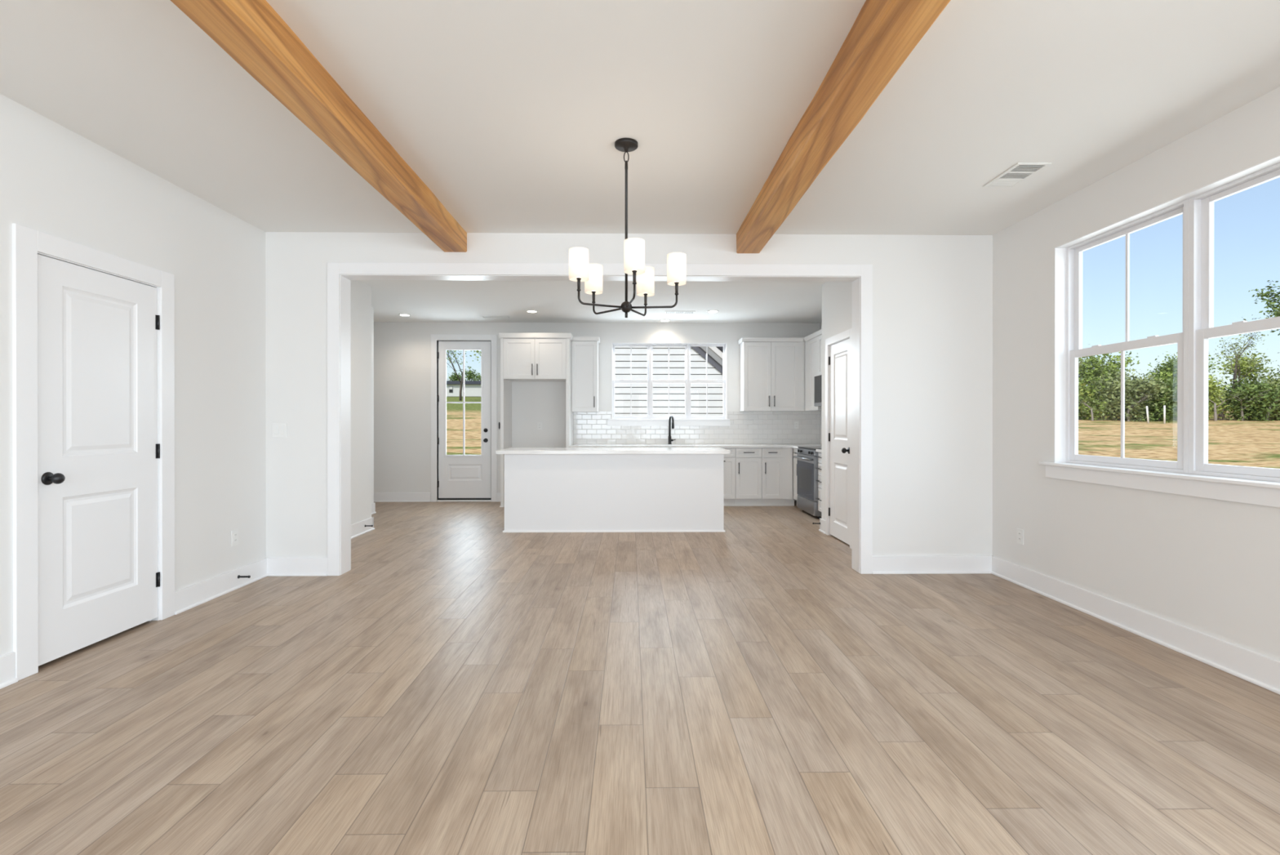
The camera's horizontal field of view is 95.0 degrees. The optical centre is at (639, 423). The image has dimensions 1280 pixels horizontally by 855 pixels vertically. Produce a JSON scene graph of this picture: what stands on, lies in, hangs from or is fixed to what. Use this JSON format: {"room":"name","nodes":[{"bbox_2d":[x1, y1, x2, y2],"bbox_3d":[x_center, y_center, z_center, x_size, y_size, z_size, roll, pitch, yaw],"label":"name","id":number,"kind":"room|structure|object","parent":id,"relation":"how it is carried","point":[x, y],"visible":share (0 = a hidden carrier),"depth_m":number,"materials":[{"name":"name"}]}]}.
{"room":"empty living room","nodes":[
{"label":"empty living room","id":0,"kind":"room"},
{"bbox_2d":[0,93,266,656],"bbox_3d":[-3.147,-0.150,0.299,0.450,2.743,9.086,0,0,-1],"label":"wall","id":1,"kind":"structure","parent":0,"point":[55,180],"depth_m":3.83,"materials":[{"name":"white paint"}]},
{"bbox_2d":[12,223,174,680],"bbox_3d":[-3.002,0.135,3.245,0.221,2.161,0.962,0,0,-1],"label":"door","id":2,"kind":"structure","parent":1,"relation":"in","point":[93,330],"depth_m":3.15,"materials":[{"name":"white paint"}]},
{"bbox_2d":[0,557,266,688],"bbox_3d":[-2.907,1.151,0.225,0.026,0.142,8.926,0,0,-1],"label":"baseboard","id":3,"kind":"structure","parent":1,"relation":"attached to","point":[188,597],"depth_m":4.00,"materials":[{"name":"white paint"}]},
{"bbox_2d":[231,528,238,546],"bbox_3d":[-2.973,0.838,4.313,0.009,0.115,0.071,0,0,-1],"label":"wall outlet","id":4,"kind":"object","parent":1,"relation":"attached to","point":[234,533],"visible":1,"depth_m":4.31,"materials":[{"name":"white plastic"}]},
{"bbox_2d":[237,574,250,577],"bbox_3d":[-2.921,1.131,4.337,0.084,0.023,0.024,0,0,-1],"label":"door stop","id":5,"kind":"object","parent":1,"relation":"attached to","point":[238,575],"visible":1,"depth_m":4.33,"materials":[{"name":"black metal"}]},
{"bbox_2d":[351,280,371,524],"bbox_3d":[-4.235,-0.174,5.749,2.390,2.770,1.844,0,0,-1],"label":"wall","id":6,"kind":"structure","parent":0,"point":[361,292],"depth_m":6.43,"materials":[{"name":"white paint"}]},
{"bbox_2d":[351,516,374,538],"bbox_3d":[-4.148,1.139,5.776,2.266,0.142,1.850,0,0,-1],"label":"baseboard","id":7,"kind":"structure","parent":6,"relation":"attached to","point":[358,528],"depth_m":6.41,"materials":[{"name":"white paint"}]},
{"bbox_2d":[371,306,373,502],"bbox_3d":[-4.444,-0.179,7.839,1.730,2.770,0.120,0,0,-1],"label":"wall","id":8,"kind":"structure","parent":0,"point":[372,308],"depth_m":7.88,"materials":[{"name":"white paint"}]},
{"bbox_2d":[371,502,376,514],"bbox_3d":[-4.431,1.135,7.835,1.756,0.142,0.160,0,0,-1],"label":"baseboard","id":9,"kind":"structure","parent":8,"relation":"attached to","point":[373,504],"depth_m":7.87,"materials":[{"name":"white paint"}]},
{"bbox_2d":[373,322,820,501],"bbox_3d":[-1.252,-0.181,9.158,8.450,2.770,0.150,0,0,-1],"label":"wall","id":10,"kind":"structure","parent":0,"point":[402,350],"depth_m":9.07,"materials":[{"name":"white paint"}]},
{"bbox_2d":[373,492,500,502],"bbox_3d":[-3.196,1.133,9.046,4.260,0.142,0.026,0,0,-1],"label":"baseboard","id":11,"kind":"structure","parent":10,"relation":"attached to","point":[378,496],"depth_m":9.04,"materials":[{"name":"white paint"}]},
{"bbox_2d":[431,334,497,502],"bbox_3d":[-2.704,-0.086,9.113,1.015,2.580,0.200,0,0,-1],"label":"door","id":12,"kind":"structure","parent":10,"relation":"in","point":[461,477],"depth_m":9.08,"materials":[{"name":"white paint"}]},
{"bbox_2d":[571,336,599,411],"bbox_3d":[-0.805,-0.742,8.906,0.415,1.118,0.362,0,0,-1],"label":"upper cabinet","id":13,"kind":"object","parent":10,"relation":"attached to","point":[584,349],"visible":1,"depth_m":8.77,"materials":[{"name":"white paint"}]},
{"bbox_2d":[607,342,729,426],"bbox_3d":[0.462,-0.611,9.166,1.904,1.289,0.180,0,0,-1],"label":"window","id":14,"kind":"structure","parent":10,"relation":"in","point":[650,420],"depth_m":9.17,"materials":[{"name":"plastic"}]},
{"bbox_2d":[573,411,822,449],"bbox_3d":[0.920,0.083,7.856,3.841,0.646,2.516,0,0,-1],"label":"backsplash","id":15,"kind":"structure","parent":10,"relation":"attached to","point":[588,427],"depth_m":9.11,"materials":[{"name":"white tile"}]},
{"bbox_2d":[794,421,798,428],"bbox_3d":[2.448,0.024,9.121,0.071,0.115,0.009,0,0,-1],"label":"wall outlet","id":16,"kind":"object","parent":15,"relation":"attached to","point":[796,423],"visible":1,"depth_m":9.12,"materials":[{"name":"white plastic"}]},
{"bbox_2d":[737,337,822,411],"bbox_3d":[2.174,-0.741,8.943,1.273,1.096,0.354,0,0,-1],"label":"upper cabinet","id":17,"kind":"object","parent":10,"relation":"attached to","point":[772,369],"visible":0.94,"depth_m":8.81,"materials":[{"name":"white paint"}]},
{"bbox_2d":[814,374,822,406],"bbox_3d":[2.615,-0.448,7.796,0.434,0.415,0.750,0,0,-1],"label":"microwave","id":18,"kind":"object","parent":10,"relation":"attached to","point":[818,380],"visible":0.23,"depth_m":7.99,"materials":[{"name":"silver metal"}]},
{"bbox_2d":[265,231,992,557],"bbox_3d":[-0.055,-0.198,4.805,6.157,2.820,0.160,0,0,-1],"label":"wall","id":19,"kind":"structure","parent":0,"point":[932,295],"depth_m":4.75,"materials":[{"name":"white paint"}]},
{"bbox_2d":[271,422,287,437],"bbox_3d":[-2.871,0.053,4.682,0.116,0.117,0.009,0,0,-1],"label":"light switch","id":20,"kind":"object","parent":19,"relation":"attached to","point":[278,429],"visible":1,"depth_m":4.68,"materials":[{"name":"white plastic"}]},
{"bbox_2d":[327,262,872,575],"bbox_3d":[-0.301,-0.037,4.802,4.371,2.498,0.196,0,0,-1],"label":"trim","id":21,"kind":"structure","parent":19,"relation":"attached to","point":[335,269],"depth_m":4.69,"materials":[{"name":"white paint"}]},
{"bbox_2d":[266,555,991,576],"bbox_3d":[-0.054,1.142,4.715,5.857,0.142,0.026,0,0,-1],"label":"baseboard","id":22,"kind":"structure","parent":19,"relation":"attached to","point":[914,564],"depth_m":4.74,"materials":[{"name":"white paint"}]},
{"bbox_2d":[0,501,1279,854],"bbox_3d":[-1.110,1.217,2.487,8.250,0.001,13.400,0,0,-1],"label":"floor","id":23,"kind":"structure","parent":0,"point":[468,686],"depth_m":2.43,"materials":[{"name":"brown wood"}]},
{"bbox_2d":[498,332,573,506],"bbox_3d":[-1.506,-0.054,8.763,1.036,2.518,0.632,0,0,-1],"label":"tall cabinet","id":24,"kind":"object","parent":23,"relation":"on","point":[524,357],"visible":0.86,"depth_m":8.49,"materials":[{"name":"white paint"}]},
{"bbox_2d":[495,447,729,532],"bbox_3d":[-0.292,0.752,6.893,2.598,0.912,0.790,0,0,-1],"label":"kitchen island","id":25,"kind":"object","parent":23,"relation":"on","point":[547,489],"visible":1,"depth_m":6.55,"materials":[{"name":"white paint"}]},
{"bbox_2d":[495,447,729,453],"bbox_3d":[-0.292,0.316,6.892,2.598,0.040,0.790,0,0,-1],"label":"island countertop","id":26,"kind":"structure","parent":25,"relation":"on","point":[511,450],"depth_m":6.51,"materials":[{"name":"white stone"}]},
{"bbox_2d":[720,447,735,506],"bbox_3d":[1.162,0.777,8.796,0.474,0.855,0.622,0,0,-1],"label":"base cabinet","id":27,"kind":"object","parent":23,"relation":"on","point":[729,459],"visible":0.38,"depth_m":8.53,"materials":[{"name":"white paint"}]},
{"bbox_2d":[734,447,761,506],"bbox_3d":[1.591,0.777,8.802,0.381,0.855,0.622,0,0,-1],"label":"base cabinet","id":28,"kind":"object","parent":23,"relation":"on","point":[748,460],"visible":0.9,"depth_m":8.53,"materials":[{"name":"white paint"}]},
{"bbox_2d":[760,447,794,506],"bbox_3d":[2.031,0.777,8.808,0.494,0.855,0.622,0,0,-1],"label":"base cabinet","id":29,"kind":"object","parent":23,"relation":"on","point":[776,462],"visible":0.93,"depth_m":8.54,"materials":[{"name":"white paint"}]},
{"bbox_2d":[792,448,797,506],"bbox_3d":[2.516,0.778,8.405,0.612,0.855,0.445,0,0,-1],"label":"base cabinet","id":30,"kind":"object","parent":23,"relation":"on","point":[795,450],"visible":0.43,"depth_m":8.45,"materials":[{"name":"white paint"}]},
{"bbox_2d":[793,445,821,518],"bbox_3d":[2.490,0.760,7.796,0.683,0.892,0.762,0,0,-1],"label":"range","id":31,"kind":"object","parent":23,"relation":"on","point":[807,462],"visible":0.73,"depth_m":7.67,"materials":[{"name":"silver metal"}]},
{"bbox_2d":[797,445,821,450],"bbox_3d":[2.525,0.326,7.795,0.613,0.024,0.762,0,0,-1],"label":"cooktop","id":32,"kind":"object","parent":31,"relation":"in","point":[800,447],"depth_m":7.89,"materials":[{"name":"silver glass"}]},
{"bbox_2d":[815,452,821,511],"bbox_3d":[2.535,0.780,7.024,0.612,0.855,0.772,0,0,-1],"label":"base cabinet","id":33,"kind":"object","parent":23,"relation":"on","point":[819,456],"visible":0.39,"depth_m":7.35,"materials":[{"name":"white paint"}]},
{"bbox_3d":[0.466,0.777,8.786,0.913,0.855,0.621,0,0,-1],"label":"base cabinet","id":34,"kind":"object","parent":23,"relation":"on","visible":0},
{"bbox_2d":[568,444,821,448],"bbox_3d":[0.905,0.333,8.632,3.832,0.032,0.944,0,0,-1],"label":"countertop","id":35,"kind":"structure","parent":34,"relation":"on","point":[793,446],"depth_m":8.56,"materials":[{"name":"white stone"}]},
{"bbox_2d":[667,414,675,444],"bbox_3d":[0.504,0.093,8.931,0.122,0.446,0.215,0,0,-1],"label":"faucet","id":36,"kind":"object","parent":35,"relation":"on","point":[671,415],"visible":1,"depth_m":8.99,"materials":[{"name":"black metal"}]},
{"bbox_2d":[0,0,1279,323],"bbox_3d":[-1.134,-1.649,2.431,8.600,0.247,13.700,0,0,-1],"label":"ceiling","id":37,"kind":"structure","parent":0,"point":[513,113],"depth_m":2.85,"materials":[{"name":"white paint"}]},
{"bbox_2d":[169,0,466,252],"bbox_3d":[-1.413,-1.443,0.240,0.195,0.158,8.926,0,0,-1],"label":"ceiling beam","id":38,"kind":"structure","parent":37,"relation":"attached to","point":[251,32],"depth_m":2.54,"materials":[{"name":"brown wood"}]},
{"bbox_2d":[398,313,411,315],"bbox_3d":[-3.368,-1.560,8.431,0.168,0.010,0.168,0,0,-1],"label":"recessed light","id":39,"kind":"object","parent":37,"relation":"in","point":[401,314],"visible":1,"depth_m":8.40,"materials":[{"name":"ceramic"}]},
{"bbox_2d":[480,315,511,318],"bbox_3d":[-2.095,-1.562,8.589,0.420,0.007,0.170,0,0,-1],"label":"ceiling vent","id":40,"kind":"object","parent":37,"relation":"in","point":[482,317],"visible":1,"depth_m":8.59,"materials":[{"name":"metal"}]},
{"bbox_2d":[525,310,537,312],"bbox_3d":[-1.489,-1.559,8.157,0.168,0.010,0.168,0,0,-1],"label":"recessed light","id":41,"kind":"object","parent":37,"relation":"in","point":[528,311],"visible":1,"depth_m":8.13,"materials":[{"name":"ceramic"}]},
{"bbox_2d":[568,137,686,317],"bbox_3d":[-0.057,-1.053,3.187,0.625,0.949,0.625,0,0,-1],"label":"chandelier","id":42,"kind":"object","parent":37,"relation":"hanging from","point":[580,268],"visible":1,"depth_m":3.14,"materials":[{"name":"black metal"}]},
{"bbox_2d":[659,319,670,321],"bbox_3d":[0.392,-1.561,8.883,0.168,0.010,0.168,0,0,-1],"label":"recessed light","id":43,"kind":"object","parent":37,"relation":"in","point":[661,320],"visible":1,"depth_m":8.85,"materials":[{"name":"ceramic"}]},
{"bbox_2d":[664,311,695,313],"bbox_3d":[0.571,-1.561,8.226,0.420,0.007,0.170,0,0,-1],"label":"ceiling vent","id":44,"kind":"object","parent":37,"relation":"in","point":[665,312],"visible":1,"depth_m":8.21,"materials":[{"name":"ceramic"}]},
{"bbox_2d":[706,310,719,312],"bbox_3d":[1.027,-1.559,8.162,0.168,0.010,0.168,0,0,-1],"label":"recessed light","id":45,"kind":"object","parent":37,"relation":"in","point":[708,311],"visible":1,"depth_m":8.13,"materials":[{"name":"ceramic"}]},
{"bbox_2d":[736,0,951,253],"bbox_3d":[0.944,-1.443,0.273,0.200,0.157,8.926,0,0,-1],"label":"ceiling beam","id":46,"kind":"structure","parent":37,"relation":"attached to","point":[883,34],"depth_m":2.53,"materials":[{"name":"brown wood"}]},
{"bbox_2d":[982,162,1051,187],"bbox_3d":[2.315,-1.525,3.604,0.200,0.007,0.345,0,0,-1],"label":"ceiling vent","id":47,"kind":"object","parent":37,"relation":"in","point":[1019,172],"visible":1,"depth_m":3.58,"materials":[{"name":"metal"}]},
{"bbox_2d":[821,281,852,519],"bbox_3d":[2.545,-0.174,5.769,0.950,2.770,1.694,0,0,-1],"label":"wall","id":48,"kind":"structure","parent":0,"point":[837,296],"depth_m":6.31,"materials":[{"name":"white paint"}]},
{"bbox_2d":[818,517,825,533],"bbox_3d":[2.157,1.139,5.789,0.226,0.142,1.700,0,0,-1],"label":"baseboard","id":49,"kind":"structure","parent":48,"relation":"attached to","point":[822,526],"depth_m":6.54,"materials":[{"name":"white paint"}]},
{"bbox_2d":[825,328,852,548],"bbox_3d":[2.091,0.143,6.037,0.191,2.134,0.793,0,0,-1],"label":"door","id":50,"kind":"structure","parent":48,"relation":"in","point":[838,348],"depth_m":6.08,"materials":[{"name":"white paint"}]},
{"bbox_2d":[992,86,1279,661],"bbox_3d":[3.010,-0.150,0.385,0.150,2.743,9.086,0,0,-1],"label":"wall","id":51,"kind":"structure","parent":0,"point":[1210,566],"depth_m":3.56,"materials":[{"name":"white paint"}]},
{"bbox_2d":[1017,528,1023,544],"bbox_3d":[2.874,0.850,4.422,0.009,0.115,0.071,0,0,-1],"label":"wall outlet","id":52,"kind":"object","parent":51,"relation":"attached to","point":[1020,531],"visible":1,"depth_m":4.41,"materials":[{"name":"white plastic"}]},
{"bbox_2d":[991,555,1279,693],"bbox_3d":[2.923,1.150,0.306,0.026,0.142,8.926,0,0,-1],"label":"baseboard","id":53,"kind":"structure","parent":51,"relation":"attached to","point":[1260,669],"depth_m":3.27,"materials":[{"name":"white paint"}]},
{"bbox_2d":[1039,155,1279,507],"bbox_3d":[2.950,-0.421,3.170,0.192,1.597,1.998,0,0,-1],"label":"window","id":54,"kind":"structure","parent":51,"relation":"in","point":[1192,474],"depth_m":3.21,"materials":[{"name":"plastic"}]},
{"label":"outside","id":55,"kind":"structure","parent":0,"visible":0},
{"bbox_2d":[446,391,1279,468],"bbox_3d":[9.068,-4.063,67.125,320.000,11.223,214.000,0,0,-1],"label":"ground","id":56,"kind":"structure","parent":55,"point":[1252,443],"depth_m":24.98,"materials":[{"name":"beige plant"}]},
{"bbox_2d":[446,350,466,400],"bbox_3d":[-27.448,-8.638,82.486,7.058,11.009,9.415,0,0,-1],"label":"shade tree","id":57,"kind":"object","parent":56,"relation":"on","point":[451,351],"visible":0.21,"depth_m":83.44,"materials":[{"name":"grey plant"}]},
{"bbox_2d":[446,368,467,380],"bbox_3d":[-46.599,-10.039,149.566,8.032,7.922,7.068,0,0,-1],"label":"tree","id":58,"kind":"object","parent":56,"relation":"on","point":[454,377],"visible":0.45,"depth_m":148.95,"materials":[{"name":"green plant"}]},
{"bbox_2d":[446,380,480,396],"bbox_3d":[-35.560,-5.827,112.005,24.800,4.750,6.000,0,0,-1],"label":"home","id":59,"kind":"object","parent":56,"relation":"on","point":[472,388],"visible":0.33,"depth_m":109.56,"materials":[{"name":"grey"}]},
{"bbox_2d":[458,366,480,380],"bbox_3d":[-42.953,-10.949,153.140,9.297,8.244,9.900,0,0,-1],"label":"tree","id":60,"kind":"object","parent":56,"relation":"on","point":[470,374],"visible":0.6,"depth_m":152.19,"materials":[{"name":"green plant"}]},
{"bbox_2d":[469,350,480,364],"bbox_3d":[-20.155,-8.412,82.922,11.291,11.161,9.837,0,0,-1],"label":"shade tree","id":61,"kind":"object","parent":56,"relation":"on","point":[477,351],"visible":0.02,"depth_m":81.57,"materials":[{"name":"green plant"}]},
{"bbox_2d":[474,371,480,380],"bbox_3d":[-39.128,-9.330,146.415,7.230,6.990,7.935,0,0,-1],"label":"tree","id":62,"kind":"object","parent":56,"relation":"on","point":[479,375],"visible":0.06,"depth_m":145.43,"materials":[{"name":"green plant"}]},
{"bbox_2d":[614,346,723,415],"bbox_3d":[0.912,-2.416,18.910,10.250,8.400,6.200,0,0,-1],"label":"house","id":63,"kind":"structure","parent":56,"relation":"on","point":[622,353],"depth_m":16.00,"materials":[{"name":"white"}]},
{"bbox_2d":[1078,382,1094,416],"bbox_3d":[26.579,-1.610,38.036,4.736,4.215,4.547,0,0,38],"label":"tree","id":64,"kind":"object","parent":56,"relation":"on","point":[1083,384],"visible":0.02,"depth_m":37.24,"materials":[{"name":"green plant"}]},
{"bbox_2d":[1080,398,1093,420],"bbox_3d":[28.013,-0.903,36.812,0.861,1.715,0.863,0,0,42],"label":"dead tree","id":65,"kind":"object","parent":56,"relation":"on","point":[1084,403],"visible":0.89,"depth_m":36.70,"materials":[{"name":"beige plant"}]},
{"bbox_2d":[1078,376,1117,419],"bbox_3d":[29.094,-1.171,38.637,4.282,4.026,3.660,0,0,37],"label":"tree","id":66,"kind":"object","parent":56,"relation":"on","point":[1087,411],"visible":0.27,"depth_m":38.00,"materials":[{"name":"green plant"}]},
{"bbox_2d":[1078,355,1118,417],"bbox_3d":[28.023,-2.615,39.251,6.744,5.414,5.003,0,0,34],"label":"tree","id":67,"kind":"object","parent":56,"relation":"on","point":[1080,358],"visible":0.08,"depth_m":37.72,"materials":[{"name":"green plant"}]},
{"bbox_2d":[1078,351,1148,416],"bbox_3d":[32.671,-2.630,41.884,5.617,5.702,5.948,0,0,27],"label":"tree","id":68,"kind":"object","parent":56,"relation":"on","point":[1095,362],"visible":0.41,"depth_m":41.18,"materials":[{"name":"green plant"}]},
{"bbox_2d":[1084,363,1151,414],"bbox_3d":[35.460,-2.401,43.472,5.602,5.052,5.509,0,0,44],"label":"tree","id":69,"kind":"object","parent":56,"relation":"on","point":[1114,375],"visible":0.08,"depth_m":43.42,"materials":[{"name":"green plant"}]},
{"bbox_2d":[1082,363,1176,421],"bbox_3d":[30.784,-1.652,37.036,4.956,4.543,4.318,0,0,15],"label":"tree","id":70,"kind":"object","parent":56,"relation":"on","point":[1134,389],"visible":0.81,"depth_m":36.67,"materials":[{"name":"green plant"}]},
{"bbox_2d":[1124,391,1151,421],"bbox_3d":[30.745,-1.076,35.807,1.546,2.193,1.505,0,0,-1],"label":"dead tree","id":71,"kind":"object","parent":56,"relation":"on","point":[1128,411],"visible":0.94,"depth_m":36.21,"materials":[{"name":"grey plant"}]},
{"bbox_2d":[1146,405,1149,423],"bbox_3d":[29.333,-0.469,33.810,0.185,1.108,0.090,0,0,-1],"label":"marker post","id":72,"kind":"object","parent":56,"relation":"on","point":[1147,410],"visible":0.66,"depth_m":33.77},
{"bbox_2d":[1129,368,1177,419],"bbox_3d":[34.172,-1.530,38.781,4.649,4.215,4.166,0,0,-18],"label":"tree","id":73,"kind":"object","parent":56,"relation":"on","point":[1164,376],"visible":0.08,"depth_m":38.37,"materials":[{"name":"green plant"}]},
{"bbox_2d":[1113,374,1209,422],"bbox_3d":[32.679,-1.233,36.684,5.237,4.024,3.957,0,0,-6],"label":"tree","id":74,"kind":"object","parent":56,"relation":"on","point":[1171,403],"visible":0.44,"depth_m":36.24,"materials":[{"name":"green plant"}]},
{"bbox_2d":[1163,405,1165,423],"bbox_3d":[30.136,-0.471,33.621,0.086,1.150,0.090,0,0,-1],"label":"marker post","id":75,"kind":"object","parent":56,"relation":"on","point":[1164,406],"visible":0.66,"depth_m":33.59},
{"bbox_2d":[1124,354,1223,414],"bbox_3d":[37.997,-2.478,42.429,6.043,5.479,6.141,0,0,-43],"label":"tree","id":76,"kind":"object","parent":56,"relation":"on","point":[1171,365],"visible":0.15,"depth_m":41.90,"materials":[{"name":"green plant"}]},
{"bbox_2d":[1146,351,1235,413],"bbox_3d":[40.379,-2.828,43.181,7.204,5.627,5.513,0,0,-8],"label":"tree","id":77,"kind":"object","parent":56,"relation":"on","point":[1166,357],"visible":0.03,"depth_m":43.26,"materials":[{"name":"green plant"}]},
{"bbox_2d":[1173,372,1232,420],"bbox_3d":[35.854,-1.503,38.057,3.938,4.064,3.983,0,0,-28],"label":"tree","id":78,"kind":"object","parent":56,"relation":"on","point":[1211,387],"visible":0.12,"depth_m":37.01,"materials":[{"name":"green plant"}]},
{"bbox_2d":[1208,391,1237,421],"bbox_3d":[36.070,-1.186,36.423,1.004,2.335,2.603,0,0,-24],"label":"dead tree","id":79,"kind":"object","parent":56,"relation":"on","point":[1215,403],"visible":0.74,"depth_m":36.39,"materials":[{"name":"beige plant"}]},
{"bbox_2d":[1208,311,1279,420],"bbox_3d":[39.356,-3.543,38.156,3.308,7.079,6.369,0,0,35],"label":"leaning tree","id":80,"kind":"object","parent":56,"relation":"on","point":[1236,358],"visible":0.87,"depth_m":37.48,"materials":[{"name":"green plant"}]},
{"bbox_2d":[1210,375,1279,421],"bbox_3d":[38.115,-1.157,36.623,4.000,3.609,3.896,0,0,-13],"label":"tree","id":81,"kind":"object","parent":56,"relation":"on","point":[1251,391],"visible":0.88,"depth_m":36.16,"materials":[{"name":"green plant"}]},
{"bbox_2d":[1213,348,1279,416],"bbox_3d":[44.258,-2.624,41.384,5.261,5.802,5.478,0,0,-10],"label":"tree","id":82,"kind":"object","parent":56,"relation":"on","point":[1243,371],"visible":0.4,"depth_m":41.60,"materials":[{"name":"green plant"}]},
{"bbox_2d":[1233,370,1279,420],"bbox_3d":[40.472,-1.379,36.740,3.906,3.948,4.389,0,0,-17],"label":"tree","id":83,"kind":"object","parent":56,"relation":"on","point":[1275,411],"visible":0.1,"depth_m":36.80,"materials":[{"name":"green plant"}]},
{"bbox_2d":[1248,280,1279,335],"bbox_3d":[43.197,-4.970,37.895,4.500,9.595,6.603,0,0,-1],"label":"tree","id":84,"kind":"object","parent":56,"relation":"on","point":[1262,295],"visible":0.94,"depth_m":39.64,"materials":[{"name":"green plant"}]},
{"bbox_2d":[1265,397,1279,419],"bbox_3d":[39.657,-1.308,35.647,1.657,2.538,1.998,0,0,-1],"label":"dead tree","id":85,"kind":"object","parent":56,"relation":"on","point":[1268,412],"visible":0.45,"depth_m":36.24,"materials":[{"name":"grey plant"}]},
{"bbox_3d":[2.916,-0.179,7.881,0.150,2.770,2.520,0,0,-1],"label":"wall","id":86,"kind":"structure","parent":0,"visible":0},
{"bbox_2d":[804,331,822,410],"bbox_3d":[2.641,-0.740,8.490,0.363,1.096,0.623,0,0,-1],"label":"upper cabinet","id":87,"kind":"object","parent":86,"relation":"attached to","point":[811,340],"visible":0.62,"depth_m":8.53,"materials":[{"name":"white paint"}]},
{"bbox_2d":[816,328,822,375],"bbox_3d":[2.650,-0.973,7.796,0.363,0.628,0.760,0,0,-1],"label":"upper cabinet","id":88,"kind":"object","parent":86,"relation":"attached to","point":[819,332],"visible":0.13,"depth_m":8.11,"materials":[{"name":"white paint"}]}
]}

